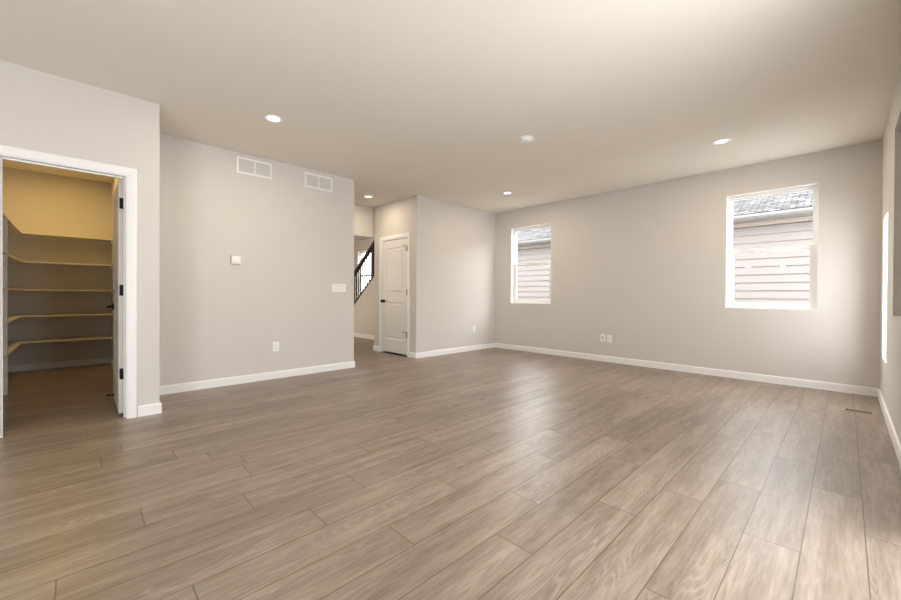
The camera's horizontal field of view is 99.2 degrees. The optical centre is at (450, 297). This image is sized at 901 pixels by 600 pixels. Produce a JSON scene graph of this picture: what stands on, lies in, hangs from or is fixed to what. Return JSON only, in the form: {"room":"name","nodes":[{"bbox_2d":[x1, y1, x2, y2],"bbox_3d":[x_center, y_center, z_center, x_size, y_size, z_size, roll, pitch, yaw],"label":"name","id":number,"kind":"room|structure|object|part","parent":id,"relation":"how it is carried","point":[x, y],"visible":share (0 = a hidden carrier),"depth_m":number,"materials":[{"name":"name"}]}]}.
{"room":"empty living room","nodes":[
{"label":"empty living room","id":0,"kind":"room"},
{"bbox_2d":[3,167,110,365],"bbox_3d":[-5.648,-0.369,5.468,1.210,2.740,0.120,0,0,-44],"label":"wall","id":1,"kind":"structure","parent":0,"point":[35,202],"depth_m":5.44,"materials":[{"name":"beige paint"}]},
{"bbox_2d":[8,357,112,372],"bbox_3d":[-4.418,0.969,4.202,1.210,0.092,3.431,0,0,-44],"label":"baseboard","id":2,"kind":"structure","parent":1,"relation":"attached to","point":[84,362],"depth_m":5.45,"materials":[{"name":"white paint"}]},
{"bbox_2d":[0,60,159,416],"bbox_3d":[-4.112,-0.340,2.010,4.137,2.740,0.120,0,0,-44],"label":"wall","id":3,"kind":"structure","parent":0,"point":[40,111],"depth_m":3.18,"materials":[{"name":"beige paint"}]},
{"bbox_2d":[0,145,136,437],"bbox_3d":[-3.045,-0.036,3.050,0.845,2.129,0.152,0,0,-44],"label":"trim","id":4,"kind":"structure","parent":3,"relation":"attached to","point":[129,175],"depth_m":3.25,"materials":[{"name":"white paint"}]},
{"bbox_2d":[106,180,122,412],"bbox_3d":[-3.116,-0.011,3.564,0.719,2.027,0.092,1,0,45],"label":"door","id":5,"kind":"structure","parent":3,"relation":"in","point":[117,306],"depth_m":3.34,"materials":[{"name":"white paint"}]},
{"bbox_2d":[111,177,122,358],"bbox_3d":[-3.962,-0.356,4.713,0.157,2.740,3.551,0,0,-44],"label":"wall","id":6,"kind":"structure","parent":0,"point":[115,180],"depth_m":5.67,"materials":[{"name":"beige paint"}]},
{"bbox_2d":[160,133,495,385],"bbox_3d":[-1.140,-0.350,5.947,5.613,2.740,0.120,0,0,-44],"label":"wall","id":7,"kind":"structure","parent":0,"point":[219,318],"depth_m":4.85,"materials":[{"name":"beige paint"}]},
{"bbox_2d":[231,255,240,263],"bbox_3d":[-2.521,-0.445,4.504,0.106,0.104,0.026,0,0,-44],"label":"thermostat","id":8,"kind":"object","parent":7,"relation":"attached to","point":[235,259],"visible":1,"depth_m":4.50,"materials":[{"name":"white plastic"}]},
{"bbox_2d":[138,361,354,416],"bbox_3d":[-3.476,0.980,3.156,6.404,0.092,0.885,0,0,-44],"label":"baseboard","id":9,"kind":"structure","parent":7,"relation":"attached to","point":[183,387],"depth_m":4.50,"materials":[{"name":"white paint"}]},
{"bbox_2d":[237,156,271,179],"bbox_3d":[-2.372,-1.571,4.648,0.399,0.194,0.010,0,0,-44],"label":"air vent","id":10,"kind":"object","parent":7,"relation":"in","point":[247,166],"visible":1,"depth_m":4.64,"materials":[{"name":"white plastic"}]},
{"bbox_2d":[273,341,278,351],"bbox_3d":[-2.203,0.617,4.837,0.080,0.122,0.008,0,0,-44],"label":"wall outlet","id":11,"kind":"object","parent":7,"relation":"attached to","point":[275,344],"visible":1,"depth_m":4.84,"materials":[{"name":"white plastic"}]},
{"bbox_2d":[305,172,331,191],"bbox_3d":[-1.791,-1.569,5.212,0.391,0.195,0.010,0,0,-44],"label":"air vent","id":12,"kind":"object","parent":7,"relation":"in","point":[319,182],"visible":1,"depth_m":5.21,"materials":[{"name":"white plastic"}]},
{"bbox_2d":[332,284,345,291],"bbox_3d":[-1.581,-0.137,5.431,0.200,0.102,0.010,0,0,-44],"label":"light switch","id":13,"kind":"object","parent":7,"relation":"attached to","point":[335,287],"visible":1,"depth_m":5.43,"materials":[{"name":"white plastic"}]},
{"bbox_2d":[373,343,494,358],"bbox_3d":[-0.287,0.968,7.594,2.070,0.092,1.303,0,0,-44],"label":"baseboard","id":14,"kind":"structure","parent":7,"relation":"attached to","point":[490,345],"depth_m":7.00,"materials":[{"name":"white paint"}]},
{"bbox_2d":[354,277,373,335],"bbox_3d":[-1.883,-0.348,9.271,0.110,2.688,3.376,0,0,-44],"label":"wall","id":15,"kind":"structure","parent":0,"point":[364,306],"depth_m":9.40,"materials":[{"name":"beige paint"}]},
{"bbox_2d":[354,241,373,304],"bbox_3d":[-2.096,-0.613,9.490,0.140,2.865,2.550,0,0,-44],"label":"stair railing","id":16,"kind":"object","parent":15,"relation":"on","point":[371,248],"visible":0.32,"depth_m":9.50,"materials":[{"name":"black"}]},
{"bbox_3d":[-2.098,-0.186,9.493,0.140,2.010,2.550,0,0,-44],"label":"shoe rail","id":17,"kind":"part","parent":16,"relation":"part of","materials":[{"name":"black"}]},
{"bbox_3d":[-2.094,-1.020,9.488,0.070,2.051,2.550,0,0,-44],"label":"handrail","id":18,"kind":"part","parent":16,"relation":"part of","materials":[{"name":"black"}]},
{"bbox_2d":[354,333,373,339],"bbox_3d":[-1.939,0.950,9.241,0.014,0.092,3.362,0,0,-44],"label":"baseboard","id":19,"kind":"structure","parent":15,"relation":"attached to","point":[355,334],"depth_m":9.43,"materials":[{"name":"white paint"}]},
{"bbox_2d":[354,204,373,240],"bbox_3d":[-3.046,-1.449,7.152,2.550,0.575,1.870,0,0,-44],"label":"wall","id":20,"kind":"structure","parent":0,"point":[363,215],"depth_m":7.23,"materials":[{"name":"beige paint"}]},
{"bbox_2d":[374,196,411,351],"bbox_3d":[-1.014,-0.355,6.958,0.115,2.740,1.155,0,0,-44],"label":"wall","id":21,"kind":"structure","parent":0,"point":[392,218],"depth_m":6.97,"materials":[{"name":"beige paint"}]},
{"bbox_2d":[380,238,406,354],"bbox_3d":[-1.018,-0.024,6.860,0.105,2.022,0.774,0,0,-44],"label":"door","id":22,"kind":"structure","parent":21,"relation":"in","point":[394,252],"depth_m":6.87,"materials":[{"name":"white paint"}]},
{"bbox_2d":[379,232,409,356],"bbox_3d":[-0.976,-0.050,6.907,0.131,2.129,0.913,0,0,-44],"label":"trim","id":23,"kind":"structure","parent":21,"relation":"attached to","point":[405,235],"depth_m":6.78,"materials":[{"name":"white paint"}]},
{"bbox_2d":[383,351,406,356],"bbox_3d":[-0.976,1.013,6.920,0.115,0.004,0.767,0,0,-44],"label":"threshold","id":24,"kind":"object","parent":21,"relation":"attached to","point":[383,351],"depth_m":6.93,"materials":[{"name":"black"}]},
{"bbox_2d":[0,337,900,599],"bbox_3d":[-3.203,1.015,5.191,9.670,0.001,12.415,0,0,-44],"label":"floor","id":25,"kind":"structure","parent":0,"point":[495,473],"depth_m":2.12,"materials":[{"name":"brown wood"}]},
{"bbox_2d":[3,218,7,394],"bbox_3d":[-4.748,0.093,3.901,0.316,1.843,0.018,0,0,-44],"label":"divider","id":26,"kind":"object","parent":25,"relation":"on","point":[5,232],"visible":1,"depth_m":4.00,"materials":[{"name":"beige paint"}]},
{"bbox_2d":[841,407,876,415],"bbox_3d":[3.800,1.057,3.570,0.145,0.004,0.225,0,0,-44],"label":"floor vent","id":27,"kind":"object","parent":25,"relation":"in","point":[842,408],"visible":1,"depth_m":3.56,"materials":[{"name":"beige metal"}]},
{"bbox_2d":[0,0,900,236],"bbox_3d":[-3.079,-1.784,5.074,9.890,0.120,12.400,0,0,-44],"label":"ceiling","id":28,"kind":"structure","parent":0,"point":[399,99],"depth_m":2.97,"materials":[{"name":"paint"}]},
{"bbox_2d":[263,114,282,122],"bbox_3d":[-1.688,-1.703,3.655,0.174,0.010,0.174,0,0,-44],"label":"recessed light","id":29,"kind":"object","parent":28,"relation":"in","point":[272,118],"visible":1,"depth_m":3.65,"materials":[{"name":"white plastic"}]},
{"bbox_2d":[518,135,533,143],"bbox_3d":[0.808,-1.680,4.094,0.163,0.038,0.163,0,0,-44],"label":"smoke detector","id":30,"kind":"object","parent":28,"relation":"attached to","point":[524,139],"visible":1,"depth_m":4.06,"materials":[{"name":"white plastic"}]},
{"bbox_2d":[712,138,731,144],"bbox_3d":[2.928,-1.684,4.139,0.174,0.010,0.174,0,0,-44],"label":"recessed light","id":31,"kind":"object","parent":28,"relation":"in","point":[723,140],"visible":1,"depth_m":4.14,"materials":[{"name":"white plastic"}]},
{"bbox_2d":[354,139,882,387],"bbox_3d":[0.412,-0.358,8.478,0.140,2.740,12.400,0,0,-44],"label":"wall","id":32,"kind":"structure","parent":0,"point":[644,266],"depth_m":5.28,"materials":[{"name":"beige paint"}]},
{"bbox_2d":[358,250,370,294],"bbox_3d":[-2.478,-0.669,11.453,0.136,1.473,0.900,0,0,-44],"label":"window","id":33,"kind":"structure","parent":32,"relation":"in","point":[365,251],"depth_m":11.76,"materials":[{"name":"white plastic"}]},
{"bbox_2d":[511,223,550,303],"bbox_3d":[1.555,-0.624,7.296,0.136,1.473,0.893,0,0,-44],"label":"window","id":34,"kind":"structure","parent":32,"relation":"in","point":[514,265],"depth_m":7.57,"materials":[{"name":"white plastic"}]},
{"bbox_3d":[1.569,-0.287,7.314,0.028,0.738,0.831,0,0,-44],"label":"sash","id":35,"kind":"part","parent":34,"relation":"part of","materials":[{"name":"white plastic"}]},
{"bbox_3d":[1.592,-0.968,7.328,0.024,0.723,0.831,0,0,-44],"label":"sash","id":36,"kind":"part","parent":34,"relation":"part of","materials":[{"name":"white plastic"}]},
{"bbox_2d":[600,334,604,341],"bbox_3d":[2.474,0.656,6.240,0.018,0.120,0.078,0,0,-44],"label":"outlet","id":37,"kind":"object","parent":32,"relation":"attached to","point":[602,336],"visible":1,"depth_m":6.24,"materials":[{"name":"white plastic"}]},
{"bbox_2d":[607,335,611,342],"bbox_3d":[2.555,0.660,6.165,0.008,0.120,0.078,0,0,-44],"label":"wall outlet","id":38,"kind":"object","parent":32,"relation":"attached to","point":[609,337],"visible":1,"depth_m":6.16,"materials":[{"name":"white plastic"}]},
{"bbox_2d":[495,343,879,396],"bbox_3d":[2.737,0.993,5.973,0.014,0.092,5.265,0,0,-44],"label":"baseboard","id":39,"kind":"structure","parent":32,"relation":"attached to","point":[853,389],"depth_m":5.12,"materials":[{"name":"white paint"}]},
{"bbox_2d":[725,182,818,309],"bbox_3d":[3.988,-0.596,4.788,0.136,1.473,0.880,0,0,-44],"label":"window","id":40,"kind":"structure","parent":32,"relation":"in","point":[813,283],"depth_m":4.76,"materials":[{"name":"white plastic"}]},
{"bbox_3d":[4.003,-0.260,4.806,0.028,0.738,0.818,0,0,-44],"label":"sash","id":41,"kind":"part","parent":40,"relation":"part of","materials":[{"name":"white plastic"}]},
{"bbox_3d":[4.025,-0.940,4.820,0.024,0.723,0.818,0,0,-44],"label":"sash","id":42,"kind":"part","parent":40,"relation":"part of","materials":[{"name":"white plastic"}]},
{"bbox_2d":[880,63,900,443],"bbox_3d":[1.132,-0.306,0.635,9.750,2.740,0.140,0,0,-44],"label":"wall","id":43,"kind":"structure","parent":0,"point":[890,371],"depth_m":3.19,"materials":[{"name":"beige paint"}]},
{"bbox_2d":[882,212,887,362],"bbox_3d":[4.168,-0.089,3.588,0.540,1.380,0.136,0,0,-44],"label":"window","id":44,"kind":"structure","parent":43,"relation":"in","point":[885,246],"depth_m":3.81,"materials":[{"name":"white plastic"}]},
{"bbox_2d":[878,389,900,467],"bbox_3d":[1.110,1.017,0.736,9.616,0.092,0.014,0,0,-44],"label":"baseboard","id":45,"kind":"structure","parent":43,"relation":"attached to","point":[897,446],"depth_m":2.92,"materials":[{"name":"white paint"}]},
{"bbox_2d":[893,110,900,319],"bbox_3d":[2.994,-0.587,2.443,1.500,1.473,0.136,0,0,-44],"label":"window","id":46,"kind":"structure","parent":43,"relation":"in","point":[897,163],"depth_m":3.00,"materials":[{"name":"white plastic"}]},
{"bbox_3d":[-4.930,-0.355,3.774,0.120,2.740,3.551,0,0,-44],"label":"wall","id":47,"kind":"structure","parent":0,"visible":0},
{"bbox_2d":[3,213,112,244],"bbox_3d":[-4.436,-0.820,4.220,1.208,0.056,3.350,0,0,-44],"label":"shelf","id":48,"kind":"object","parent":47,"relation":"attached to","point":[13,231],"visible":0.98,"depth_m":5.29,"materials":[{"name":"beige paint"}]},
{"bbox_2d":[3,251,112,269],"bbox_3d":[-4.438,-0.442,4.222,1.208,0.056,3.350,0,0,-44],"label":"shelf","id":49,"kind":"object","parent":47,"relation":"attached to","point":[12,261],"visible":0.97,"depth_m":5.34,"materials":[{"name":"beige paint"}]},
{"bbox_2d":[3,336,112,359],"bbox_3d":[-4.444,0.624,4.229,1.208,0.056,3.350,0,0,-44],"label":"shelf","id":50,"kind":"object","parent":47,"relation":"attached to","point":[12,345],"visible":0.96,"depth_m":5.27,"materials":[{"name":"beige paint"}]},
{"bbox_2d":[3,288,112,293],"bbox_3d":[-4.440,-0.073,4.224,1.208,0.056,3.350,0,0,-44],"label":"shelf","id":51,"kind":"object","parent":47,"relation":"attached to","point":[46,291],"visible":0.99,"depth_m":5.38,"materials":[{"name":"beige paint"}]},
{"bbox_2d":[3,313,112,324],"bbox_3d":[-4.442,0.279,4.226,1.208,0.056,3.350,0,0,-44],"label":"shelf","id":52,"kind":"object","parent":47,"relation":"attached to","point":[11,318],"visible":0.97,"depth_m":5.35,"materials":[{"name":"beige paint"}]},
{"label":"outside","id":53,"kind":"structure","parent":0,"visible":0},
{"bbox_3d":[9.526,1.510,16.226,23.730,0.100,50.000,0,0,-44],"label":"ground","id":54,"kind":"structure","parent":53,"visible":0},
{"bbox_2d":[517,190,812,302],"bbox_3d":[7.115,-1.127,9.260,5.050,5.373,21.400,0,0,-44],"label":"house","id":55,"kind":"structure","parent":54,"relation":"on","point":[781,220],"depth_m":7.40,"materials":[{"name":"grey"}]}
]}

